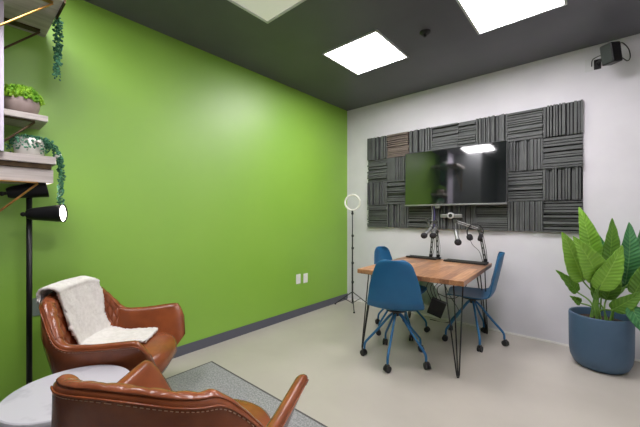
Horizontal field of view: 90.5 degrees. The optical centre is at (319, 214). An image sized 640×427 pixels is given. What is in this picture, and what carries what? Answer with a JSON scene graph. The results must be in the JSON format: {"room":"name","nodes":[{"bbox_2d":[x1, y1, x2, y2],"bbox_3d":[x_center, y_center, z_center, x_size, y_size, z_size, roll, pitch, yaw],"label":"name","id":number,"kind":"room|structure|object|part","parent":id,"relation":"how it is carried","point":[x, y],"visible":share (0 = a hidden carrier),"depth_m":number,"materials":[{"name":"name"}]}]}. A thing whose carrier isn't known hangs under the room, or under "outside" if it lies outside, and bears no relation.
{"room":"podcast studio","nodes":[
{"label":"podcast studio","id":0,"kind":"room"},
{"bbox_2d":[4,95,39,113],"bbox_3d":[-1.806,-0.647,1.913,0.175,0.094,0.175,0,0,41],"label":"plant pot","id":1,"kind":"object","parent":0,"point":[24,103],"depth_m":1.86,"materials":[{"name":"beige ceramic"}]},
{"bbox_2d":[0,0,346,401],"bbox_3d":[-1.453,-0.149,2.671,0.120,2.800,5.772,0,0,41],"label":"wall","id":2,"kind":"structure","parent":0,"point":[198,180],"depth_m":2.76,"materials":[{"name":"green paint"}]},
{"bbox_2d":[0,0,65,211],"bbox_3d":[-1.805,-0.627,1.744,0.557,1.828,0.550,0,0,41],"label":"shelf unit","id":3,"kind":"object","parent":2,"relation":"attached to","point":[36,17],"visible":0.98,"depth_m":1.85,"materials":[{"name":"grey wood"}]},
{"bbox_2d":[4,83,44,113],"bbox_3d":[-1.804,-0.694,1.916,0.212,0.189,0.222,0,0,41],"label":"potted plant","id":4,"kind":"object","parent":3,"relation":"on","point":[17,97],"visible":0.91,"depth_m":1.86,"materials":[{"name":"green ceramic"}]},
{"bbox_2d":[5,134,65,203],"bbox_3d":[-1.744,-0.268,1.953,0.278,0.443,0.198,0,0,-42],"label":"potted plant","id":5,"kind":"object","parent":3,"relation":"on","point":[24,144],"visible":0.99,"depth_m":1.93,"materials":[{"name":"green plant"}]},
{"bbox_3d":[-1.777,-0.410,1.939,0.154,0.106,0.147,0,0,41],"label":"pot","id":6,"kind":"part","parent":5,"relation":"part of","materials":[{"name":"white ceramic"}]},
{"bbox_2d":[52,17,63,80],"bbox_3d":[-1.676,-1.062,1.909,0.153,0.465,0.203,0,0,41],"label":"trailing vine","id":7,"kind":"object","parent":3,"relation":"on","point":[58,27],"visible":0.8,"depth_m":1.95,"materials":[{"name":"green plant"}]},
{"bbox_2d":[32,298,40,315],"bbox_3d":[-1.859,0.606,2.105,0.008,0.118,0.076,0,0,41],"label":"wall outlet","id":8,"kind":"object","parent":2,"relation":"attached to","point":[35,310],"visible":0.39,"depth_m":2.09,"materials":[{"name":"grey"}]},
{"bbox_2d":[173,293,347,357],"bbox_3d":[-0.892,1.208,3.217,0.012,0.085,3.972,0,0,41],"label":"baseboard","id":9,"kind":"structure","parent":2,"relation":"attached to","point":[212,340],"depth_m":3.37,"materials":[{"name":"grey plastic"}]},
{"bbox_2d":[296,274,300,283],"bbox_3d":[-0.268,0.795,3.939,0.008,0.118,0.076,0,0,41],"label":"wall outlet","id":10,"kind":"object","parent":2,"relation":"attached to","point":[298,276],"visible":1,"depth_m":3.94,"materials":[{"name":"white plastic"}]},
{"bbox_2d":[303,273,307,282],"bbox_3d":[-0.183,0.803,4.038,0.008,0.118,0.076,0,0,41],"label":"wall outlet","id":11,"kind":"object","parent":2,"relation":"attached to","point":[305,276],"visible":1,"depth_m":4.03,"materials":[{"name":"white plastic"}]},
{"bbox_2d":[84,0,639,110],"bbox_3d":[-0.010,-1.609,1.420,3.940,0.120,5.772,0,0,41],"label":"ceiling","id":12,"kind":"structure","parent":0,"point":[287,50],"depth_m":2.75,"materials":[{"name":"grey paint"}]},
{"bbox_2d":[228,0,305,23],"bbox_3d":[-0.391,-1.543,2.126,0.600,0.012,0.600,0,0,41],"label":"recessed light","id":13,"kind":"object","parent":12,"relation":"in","point":[267,11],"visible":1,"depth_m":2.34,"materials":[{"name":"grey plastic"}]},
{"bbox_2d":[322,29,408,74],"bbox_3d":[0.443,-1.543,3.064,0.600,0.012,0.600,0,0,41],"label":"recessed light","id":14,"kind":"object","parent":12,"relation":"in","point":[372,50],"visible":1,"depth_m":3.03,"materials":[{"name":"white plastic"}]},
{"bbox_2d":[419,29,429,37],"bbox_3d":[0.888,-1.529,2.684,0.090,0.040,0.090,0,0,41],"label":"smoke detector","id":15,"kind":"object","parent":12,"relation":"attached to","point":[424,32],"visible":1,"depth_m":2.67,"materials":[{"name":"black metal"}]},
{"bbox_2d":[456,0,566,34],"bbox_3d":[1.384,-1.543,2.287,0.600,0.012,0.600,0,0,41],"label":"recessed light","id":16,"kind":"object","parent":12,"relation":"in","point":[485,16],"visible":1,"depth_m":2.39,"materials":[{"name":"white plastic"}]},
{"bbox_2d":[163,299,639,426],"bbox_3d":[-0.010,1.311,1.420,3.940,0.120,5.772,0,0,41],"label":"floor","id":17,"kind":"structure","parent":0,"point":[526,382],"depth_m":2.47,"materials":[{"name":"concrete"}]},
{"bbox_2d":[0,183,67,384],"bbox_3d":[-1.749,0.513,1.953,0.308,1.475,0.240,0,0,-18],"label":"floor lamp","id":18,"kind":"object","parent":17,"relation":"on","point":[56,213],"visible":0.8,"depth_m":1.93,"materials":[{"name":"black metal"}]},
{"bbox_3d":[-1.604,-0.011,1.974,0.019,0.103,0.103,0,0,-18],"label":"bulb","id":19,"kind":"part","parent":18,"relation":"part of","materials":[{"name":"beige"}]},
{"bbox_2d":[166,361,326,426],"bbox_3d":[-0.754,1.246,1.249,2.142,0.011,1.966,0,0,41],"label":"area rug","id":20,"kind":"object","parent":17,"relation":"on","point":[210,375],"visible":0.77,"depth_m":2.28,"materials":[{"name":"grey carpet"}]},
{"bbox_2d":[0,365,129,426],"bbox_3d":[-1.078,0.996,1.367,0.462,0.490,0.462,0,0,41],"label":"side table","id":21,"kind":"object","parent":20,"relation":"on","point":[30,405],"visible":0.45,"depth_m":1.30,"materials":[{"name":"white stone"}]},
{"bbox_2d":[38,287,184,373],"bbox_3d":[-1.224,0.830,1.909,0.641,0.803,0.753,0,0,-9],"label":"leather armchair","id":22,"kind":"object","parent":20,"relation":"on","point":[62,351],"visible":0.59,"depth_m":1.73,"materials":[{"name":"brown leather"}]},
{"bbox_2d":[36,276,157,344],"bbox_3d":[-1.318,0.581,1.951,0.543,0.392,0.400,0,0,-15],"label":"throw blanket","id":23,"kind":"object","parent":22,"relation":"on","point":[81,298],"visible":0.93,"depth_m":1.94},
{"bbox_2d":[141,331,176,373],"bbox_3d":[-1.191,0.896,1.914,0.575,0.233,0.536,0,0,-9],"label":"seat cushion","id":24,"kind":"object","parent":22,"relation":"on","point":[162,346],"depth_m":1.92,"materials":[{"name":"leather"}]},
{"bbox_2d":[50,360,308,426],"bbox_3d":[-0.458,0.830,1.090,0.753,0.803,0.641,0,0,10],"label":"leather armchair","id":25,"kind":"object","parent":20,"relation":"on","point":[143,397],"visible":1,"depth_m":0.80,"materials":[{"name":"brown leather"}]},
{"bbox_2d":[234,399,270,426],"bbox_3d":[-0.452,0.896,1.122,0.536,0.233,0.575,0,0,10],"label":"seat cushion","id":26,"kind":"object","parent":25,"relation":"on","point":[258,412],"depth_m":1.28,"materials":[{"name":"leather"}]},
{"bbox_2d":[334,194,365,312],"bbox_3d":[0.390,0.483,4.299,0.448,1.536,0.469,0,0,21],"label":"ring light","id":27,"kind":"object","parent":17,"relation":"on","point":[349,209],"visible":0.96,"depth_m":4.30,"materials":[{"name":"white"}]},
{"bbox_2d":[360,259,430,372],"bbox_3d":[0.650,0.805,2.764,0.597,0.891,0.594,0,0,19],"label":"shell chair","id":28,"kind":"object","parent":17,"relation":"on","point":[394,287],"visible":1,"depth_m":2.57,"materials":[{"name":"blue plastic"}]},
{"bbox_3d":[0.523,1.018,2.801,0.277,0.342,0.021,0,0,10],"label":"leg","id":29,"kind":"part","parent":28,"relation":"part of","materials":[{"name":"blue metal"}]},
{"bbox_3d":[0.648,1.018,2.922,0.021,0.342,0.277,0,0,-8],"label":"leg","id":30,"kind":"part","parent":28,"relation":"part of","materials":[{"name":"blue metal"}]},
{"bbox_3d":[0.600,1.018,2.644,0.021,0.342,0.277,0,0,28],"label":"leg","id":31,"kind":"part","parent":28,"relation":"part of","materials":[{"name":"blue metal"}]},
{"bbox_3d":[0.803,1.018,2.841,0.277,0.342,0.021,0,0,-26],"label":"leg","id":32,"kind":"part","parent":28,"relation":"part of","materials":[{"name":"blue metal"}]},
{"bbox_3d":[0.772,1.018,2.669,0.021,0.342,0.277,0,0,-44],"label":"leg","id":33,"kind":"part","parent":28,"relation":"part of","materials":[{"name":"blue metal"}]},
{"bbox_2d":[374,246,429,340],"bbox_3d":[0.842,0.805,3.455,0.587,0.891,0.615,0,0,44],"label":"shell chair","id":34,"kind":"object","parent":17,"relation":"on","point":[381,252],"visible":0.33,"depth_m":3.52,"materials":[{"name":"blue plastic"}]},
{"bbox_3d":[0.731,1.018,3.367,0.277,0.342,0.021,0,0,-27],"label":"leg","id":35,"kind":"part","parent":34,"relation":"part of","materials":[{"name":"blue metal"}]},
{"bbox_3d":[1.010,1.018,3.411,0.277,0.342,0.021,0,0,9],"label":"leg","id":36,"kind":"part","parent":34,"relation":"part of","materials":[{"name":"blue metal"}]},
{"bbox_2d":[357,256,491,377],"bbox_3d":[1.069,0.874,3.130,0.930,0.746,1.160,0,0,38],"label":"wooden table","id":37,"kind":"object","parent":17,"relation":"on","point":[439,271],"visible":0.83,"depth_m":2.86,"materials":[{"name":"brown wood"}]},
{"bbox_3d":[0.466,0.894,2.963,0.130,0.706,0.152,0,0,38],"label":"leg","id":38,"kind":"part","parent":37,"relation":"part of","materials":[{"name":"black metal"}]},
{"bbox_2d":[406,255,438,259],"bbox_3d":[1.180,0.489,3.669,0.360,0.021,0.100,0,0,43],"label":"desk tray","id":39,"kind":"object","parent":37,"relation":"on","point":[409,256],"visible":1,"depth_m":3.64,"materials":[{"name":"black plastic"}]},
{"bbox_2d":[421,217,434,257],"bbox_3d":[1.212,0.262,3.551,0.123,0.478,0.284,0,0,41],"label":"boom microphone","id":40,"kind":"object","parent":39,"relation":"on","point":[424,235],"visible":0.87,"depth_m":3.61,"materials":[{"name":"black metal"}]},
{"bbox_3d":[1.282,0.346,3.638,0.055,0.251,0.017,0,0,41],"label":"arm","id":41,"kind":"part","parent":40,"relation":"part of","materials":[{"name":"grey metal"}]},
{"bbox_2d":[429,219,440,258],"bbox_3d":[1.288,0.274,3.557,0.080,0.454,0.194,0,0,41],"label":"boom microphone","id":42,"kind":"object","parent":39,"relation":"on","point":[434,234],"visible":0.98,"depth_m":3.59,"materials":[{"name":"black metal"}]},
{"bbox_3d":[1.335,0.331,3.608,0.045,0.281,0.014,0,0,41],"label":"arm","id":43,"kind":"part","parent":42,"relation":"part of","materials":[{"name":"grey metal"}]},
{"bbox_2d":[418,281,437,305],"bbox_3d":[1.168,0.846,3.512,0.272,0.287,0.177,0,0,41],"label":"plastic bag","id":44,"kind":"object","parent":37,"relation":"hanging from","point":[426,299],"visible":0.34,"depth_m":3.44,"materials":[{"name":"green plastic"}]},
{"bbox_2d":[426,282,446,318],"bbox_3d":[1.242,0.819,3.359,0.232,0.536,0.093,0,0,28],"label":"box","id":45,"kind":"object","parent":37,"relation":"hanging from","point":[436,307],"visible":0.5,"depth_m":3.33,"materials":[{"name":"black plastic"}]},
{"bbox_3d":[1.250,0.736,3.376,0.230,0.372,0.048,0,0,36],"label":"cord","id":46,"kind":"part","parent":45,"relation":"part of","materials":[{"name":"black plastic"}]},
{"bbox_2d":[430,288,458,322],"bbox_3d":[1.448,0.904,3.672,0.274,0.710,0.235,0,0,0],"label":"power cable","id":47,"kind":"object","parent":37,"relation":"hanging from","point":[446,288],"visible":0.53,"depth_m":3.60,"materials":[{"name":"black plastic"}]},
{"bbox_3d":[1.059,0.894,2.504,0.130,0.706,0.152,0,0,38],"label":"leg","id":48,"kind":"part","parent":37,"relation":"part of","materials":[{"name":"black metal"}]},
{"bbox_2d":[443,259,487,264],"bbox_3d":[1.517,0.489,3.317,0.420,0.021,0.100,0,0,44],"label":"desk tray","id":49,"kind":"object","parent":37,"relation":"on","point":[446,260],"visible":1,"depth_m":3.29,"materials":[{"name":"black plastic"}]},
{"bbox_2d":[453,218,488,263],"bbox_3d":[1.565,0.267,3.289,0.339,0.468,0.181,0,0,23],"label":"boom microphone","id":50,"kind":"object","parent":37,"relation":"on","point":[457,241],"visible":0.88,"depth_m":3.30,"materials":[{"name":"black metal"}]},
{"bbox_3d":[1.563,0.108,3.363,0.235,0.115,0.011,0,0,23],"label":"arm","id":51,"kind":"part","parent":50,"relation":"part of","materials":[{"name":"grey metal"}]},
{"bbox_2d":[466,224,483,261],"bbox_3d":[1.611,0.287,3.296,0.168,0.399,0.073,0,0,41],"label":"headphones","id":52,"kind":"object","parent":50,"relation":"hanging from","point":[469,237],"visible":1,"depth_m":3.28,"materials":[{"name":"black plastic"}]},
{"bbox_2d":[466,234,472,240],"bbox_3d":[1.573,0.234,3.329,0.072,0.073,0.052,0,0,-32],"label":"ear cup","id":53,"kind":"object","parent":52,"relation":"on","point":[469,237],"depth_m":3.31,"materials":[{"name":"black plastic"}]},
{"bbox_2d":[477,234,482,240],"bbox_3d":[1.649,0.234,3.263,0.052,0.073,0.072,0,0,24],"label":"ear cup","id":54,"kind":"object","parent":52,"relation":"on","point":[480,237],"depth_m":3.24,"materials":[{"name":"black plastic"}]},
{"bbox_3d":[1.684,0.311,3.289,0.021,0.322,0.093,0,0,-26],"label":"arm","id":55,"kind":"part","parent":50,"relation":"part of","materials":[{"name":"grey metal"}]},
{"bbox_3d":[1.673,0.894,3.296,0.130,0.706,0.152,0,0,38],"label":"leg","id":56,"kind":"part","parent":37,"relation":"part of","materials":[{"name":"black metal"}]},
{"bbox_2d":[442,252,508,351],"bbox_3d":[1.521,0.805,3.147,0.606,0.891,0.577,0,0,13],"label":"shell chair","id":57,"kind":"object","parent":17,"relation":"on","point":[472,294],"visible":0.92,"depth_m":3.12,"materials":[{"name":"blue plastic"}]},
{"bbox_3d":[1.380,1.018,3.163,0.229,0.342,0.173,0,0,31],"label":"leg","id":58,"kind":"part","parent":57,"relation":"part of","materials":[{"name":"blue metal"}]},
{"bbox_3d":[1.494,1.018,3.032,0.021,0.342,0.277,0,0,13],"label":"leg","id":59,"kind":"part","parent":57,"relation":"part of","materials":[{"name":"blue metal"}]},
{"bbox_3d":[1.639,1.018,3.274,0.277,0.342,0.021,0,0,-41],"label":"leg","id":60,"kind":"part","parent":57,"relation":"part of","materials":[{"name":"blue metal"}]},
{"bbox_3d":[1.654,1.018,3.100,0.277,0.342,0.021,0,0,31],"label":"leg","id":61,"kind":"part","parent":57,"relation":"part of","materials":[{"name":"blue metal"}]},
{"bbox_2d":[568,307,634,374],"bbox_3d":[2.318,1.034,2.623,0.414,0.435,0.414,0,0,41],"label":"planter","id":62,"kind":"object","parent":17,"relation":"on","point":[602,346],"visible":0.87,"depth_m":2.48,"materials":[{"name":"blue ceramic"}]},
{"bbox_2d":[556,207,639,330],"bbox_3d":[2.274,0.413,2.554,0.711,0.961,0.377,0,0,14],"label":"leafy plant","id":63,"kind":"object","parent":62,"relation":"on","point":[610,267],"visible":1,"depth_m":2.51,"materials":[{"name":"green plant"}]},
{"bbox_3d":[2.171,0.733,2.604,0.178,0.308,0.111,0,0,41],"label":"stem","id":64,"kind":"part","parent":63,"relation":"part of","materials":[{"name":"green plant"}]},
{"bbox_3d":[2.175,0.649,2.557,0.162,0.476,0.204,0,0,41],"label":"stem","id":65,"kind":"part","parent":63,"relation":"part of","materials":[{"name":"green plant"}]},
{"bbox_3d":[2.203,0.652,2.552,0.064,0.470,0.145,0,0,41],"label":"stem","id":66,"kind":"part","parent":63,"relation":"part of","materials":[{"name":"green plant"}]},
{"bbox_3d":[2.243,0.568,2.615,0.081,0.635,0.021,0,0,-4],"label":"stem","id":67,"kind":"part","parent":63,"relation":"part of","materials":[{"name":"green plant"}]},
{"bbox_3d":[2.234,0.685,2.542,0.044,0.403,0.128,0,0,18],"label":"stem","id":68,"kind":"part","parent":63,"relation":"part of","materials":[{"name":"green plant"}]},
{"bbox_3d":[2.331,0.743,2.585,0.043,0.289,0.045,0,0,4],"label":"stem","id":69,"kind":"part","parent":63,"relation":"part of","materials":[{"name":"green plant"}]},
{"bbox_3d":[2.310,0.790,2.562,0.039,0.199,0.225,0,0,-5],"label":"stem","id":70,"kind":"part","parent":63,"relation":"part of","materials":[{"name":"green plant"}]},
{"bbox_2d":[347,34,639,358],"bbox_3d":[1.842,-0.149,3.555,3.700,2.800,0.120,0,0,41],"label":"wall","id":71,"kind":"structure","parent":0,"point":[530,298],"depth_m":3.24,"materials":[{"name":"white paint"}]},
{"bbox_2d":[367,205,386,226],"bbox_3d":[0.790,0.013,4.351,0.303,0.306,0.055,0,0,41],"label":"acoustic panel","id":72,"kind":"object","parent":71,"relation":"attached to","point":[377,214],"visible":1,"depth_m":4.34,"materials":[{"name":"black fabric"}]},
{"bbox_2d":[367,159,386,182],"bbox_3d":[0.790,-0.605,4.351,0.303,0.306,0.055,0,0,41],"label":"acoustic panel","id":73,"kind":"object","parent":71,"relation":"attached to","point":[377,172],"visible":0.96,"depth_m":4.34,"materials":[{"name":"black fabric"}]},
{"bbox_2d":[367,181,387,204],"bbox_3d":[0.790,-0.296,4.351,0.303,0.306,0.055,0,0,41],"label":"acoustic panel","id":74,"kind":"object","parent":71,"relation":"attached to","point":[377,194],"visible":0.98,"depth_m":4.33,"materials":[{"name":"black fabric"}]},
{"bbox_2d":[367,135,387,160],"bbox_3d":[0.790,-0.914,4.351,0.303,0.306,0.055,0,0,41],"label":"acoustic panel","id":75,"kind":"object","parent":71,"relation":"attached to","point":[377,149],"visible":0.97,"depth_m":4.34,"materials":[{"name":"black fabric"}]},
{"bbox_2d":[387,180,404,203],"bbox_3d":[1.020,-0.296,4.151,0.303,0.306,0.055,0,0,41],"label":"acoustic panel","id":76,"kind":"object","parent":71,"relation":"attached to","point":[396,189],"visible":0.64,"depth_m":4.15,"materials":[{"name":"black fabric"}]},
{"bbox_2d":[387,156,404,180],"bbox_3d":[1.020,-0.605,4.151,0.303,0.306,0.055,0,0,41],"label":"acoustic panel","id":77,"kind":"object","parent":71,"relation":"attached to","point":[395,165],"visible":0.71,"depth_m":4.15,"materials":[{"name":"black fabric"}]},
{"bbox_2d":[387,131,408,157],"bbox_3d":[1.020,-0.914,4.151,0.303,0.306,0.055,0,0,41],"label":"acoustic panel","id":78,"kind":"object","parent":71,"relation":"attached to","point":[398,143],"visible":0.94,"depth_m":4.14,"materials":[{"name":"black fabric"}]},
{"bbox_2d":[387,204,409,227],"bbox_3d":[1.020,0.013,4.151,0.303,0.306,0.055,0,0,41],"label":"acoustic panel","id":79,"kind":"object","parent":71,"relation":"attached to","point":[397,214],"visible":0.94,"depth_m":4.16,"materials":[{"name":"black fabric"}]},
{"bbox_2d":[408,206,431,227],"bbox_3d":[1.251,0.013,3.951,0.303,0.306,0.055,0,0,41],"label":"acoustic panel","id":80,"kind":"object","parent":71,"relation":"attached to","point":[417,214],"visible":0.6,"depth_m":3.95,"materials":[{"name":"black fabric"}]},
{"bbox_2d":[409,127,432,152],"bbox_3d":[1.251,-0.914,3.951,0.303,0.306,0.055,0,0,41],"label":"acoustic panel","id":81,"kind":"object","parent":71,"relation":"attached to","point":[420,140],"visible":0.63,"depth_m":3.93,"materials":[{"name":"black fabric"}]},
{"bbox_2d":[432,206,457,228],"bbox_3d":[1.481,0.013,3.752,0.303,0.306,0.055,0,0,41],"label":"acoustic panel","id":82,"kind":"object","parent":71,"relation":"attached to","point":[443,223],"visible":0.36,"depth_m":3.74,"materials":[{"name":"black fabric"}]},
{"bbox_2d":[440,206,462,218],"bbox_3d":[1.510,-0.038,3.653,0.245,0.162,0.060,0,0,41],"label":"camera","id":83,"kind":"object","parent":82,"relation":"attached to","point":[450,215],"visible":0.99,"depth_m":3.64,"materials":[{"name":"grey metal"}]},
{"bbox_2d":[432,123,458,149],"bbox_3d":[1.481,-0.914,3.752,0.303,0.306,0.055,0,0,41],"label":"acoustic panel","id":84,"kind":"object","parent":71,"relation":"attached to","point":[444,136],"visible":0.87,"depth_m":3.74,"materials":[{"name":"black fabric"}]},
{"bbox_2d":[405,140,507,207],"bbox_3d":[1.529,-0.425,3.654,1.126,0.691,0.140,0,0,41],"label":"television","id":85,"kind":"object","parent":71,"relation":"attached to","point":[475,174],"visible":1,"depth_m":3.55,"materials":[{"name":"black glass"}]},
{"bbox_2d":[458,120,475,145],"bbox_3d":[1.667,-0.914,3.590,0.186,0.306,0.055,0,0,41],"label":"acoustic panel","id":86,"kind":"object","parent":71,"relation":"attached to","point":[467,130],"visible":0.75,"depth_m":3.58,"materials":[{"name":"black"}]},
{"bbox_2d":[458,205,476,229],"bbox_3d":[1.667,0.013,3.590,0.186,0.306,0.055,0,0,41],"label":"acoustic panel","id":87,"kind":"object","parent":71,"relation":"attached to","point":[469,212],"visible":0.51,"depth_m":3.59,"materials":[{"name":"black fabric"}]},
{"bbox_2d":[476,205,507,230],"bbox_3d":[1.853,0.013,3.429,0.303,0.306,0.055,0,0,41],"label":"acoustic panel","id":88,"kind":"object","parent":71,"relation":"attached to","point":[490,217],"visible":0.88,"depth_m":3.42,"materials":[{"name":"black fabric"}]},
{"bbox_2d":[476,114,507,143],"bbox_3d":[1.853,-0.914,3.429,0.303,0.306,0.055,0,0,41],"label":"acoustic panel","id":89,"kind":"object","parent":71,"relation":"attached to","point":[494,128],"visible":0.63,"depth_m":3.42,"materials":[{"name":"black"}]},
{"bbox_2d":[348,298,639,361],"bbox_3d":[1.805,1.242,3.503,3.688,0.018,0.006,0,0,41],"label":"baseboard","id":90,"kind":"structure","parent":71,"relation":"attached to","point":[554,342],"depth_m":3.36,"materials":[{"name":"white"}]},
{"bbox_2d":[507,107,542,142],"bbox_3d":[2.084,-0.914,3.229,0.303,0.306,0.055,0,0,41],"label":"acoustic panel","id":91,"kind":"object","parent":71,"relation":"attached to","point":[528,124],"visible":0.98,"depth_m":3.22,"materials":[{"name":"black fabric"}]},
{"bbox_2d":[508,201,542,231],"bbox_3d":[2.084,0.013,3.229,0.303,0.306,0.055,0,0,41],"label":"acoustic panel","id":92,"kind":"object","parent":71,"relation":"attached to","point":[522,215],"visible":0.98,"depth_m":3.22,"materials":[{"name":"black fabric"}]},
{"bbox_2d":[508,170,542,200],"bbox_3d":[2.086,-0.296,3.231,0.303,0.306,0.048,0,0,41],"label":"acoustic panel","id":93,"kind":"object","parent":71,"relation":"attached to","point":[522,185],"visible":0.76,"depth_m":3.22,"materials":[{"name":"black fabric"}]},
{"bbox_2d":[508,138,542,171],"bbox_3d":[2.084,-0.605,3.229,0.303,0.306,0.055,0,0,41],"label":"acoustic panel","id":94,"kind":"object","parent":71,"relation":"attached to","point":[524,155],"visible":0.97,"depth_m":3.21,"materials":[{"name":"black"}]},
{"bbox_2d":[543,200,582,232],"bbox_3d":[2.317,0.013,3.031,0.303,0.306,0.048,0,0,41],"label":"acoustic panel","id":95,"kind":"object","parent":71,"relation":"attached to","point":[561,215],"visible":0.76,"depth_m":3.03,"materials":[{"name":"black fabric"}]},
{"bbox_2d":[543,167,582,200],"bbox_3d":[2.314,-0.296,3.029,0.303,0.306,0.055,0,0,41],"label":"acoustic panel","id":96,"kind":"object","parent":71,"relation":"attached to","point":[560,183],"visible":1,"depth_m":3.03,"materials":[{"name":"black"}]},
{"bbox_2d":[543,133,582,168],"bbox_3d":[2.314,-0.605,3.029,0.303,0.306,0.055,0,0,41],"label":"acoustic panel","id":97,"kind":"object","parent":71,"relation":"attached to","point":[566,151],"visible":0.99,"depth_m":3.02,"materials":[{"name":"black fabric"}]},
{"bbox_2d":[543,99,582,137],"bbox_3d":[2.317,-0.914,3.031,0.303,0.306,0.048,0,0,41],"label":"acoustic panel","id":98,"kind":"object","parent":71,"relation":"attached to","point":[563,119],"visible":1,"depth_m":3.02,"materials":[{"name":"black fabric"}]},
{"bbox_2d":[585,58,595,71],"bbox_3d":[2.484,-1.379,2.914,0.075,0.115,0.006,0,0,41],"label":"wall plate","id":99,"kind":"object","parent":71,"relation":"attached to","point":[588,67],"visible":0.8,"depth_m":2.92,"materials":[{"name":"white plastic"}]},
{"bbox_2d":[594,41,630,69],"bbox_3d":[2.498,-1.369,2.710,0.239,0.207,0.296,0,0,41],"label":"wall speaker","id":100,"kind":"object","parent":71,"relation":"attached to","point":[611,53],"visible":1,"depth_m":2.64,"materials":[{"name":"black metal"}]},
{"bbox_2d":[600,43,612,64],"bbox_3d":[2.394,-1.345,2.652,0.030,0.143,0.080,0,0,-11],"label":"grille","id":101,"kind":"object","parent":100,"relation":"attached to","point":[606,51],"depth_m":2.65,"materials":[{"name":"grey"}]}
]}

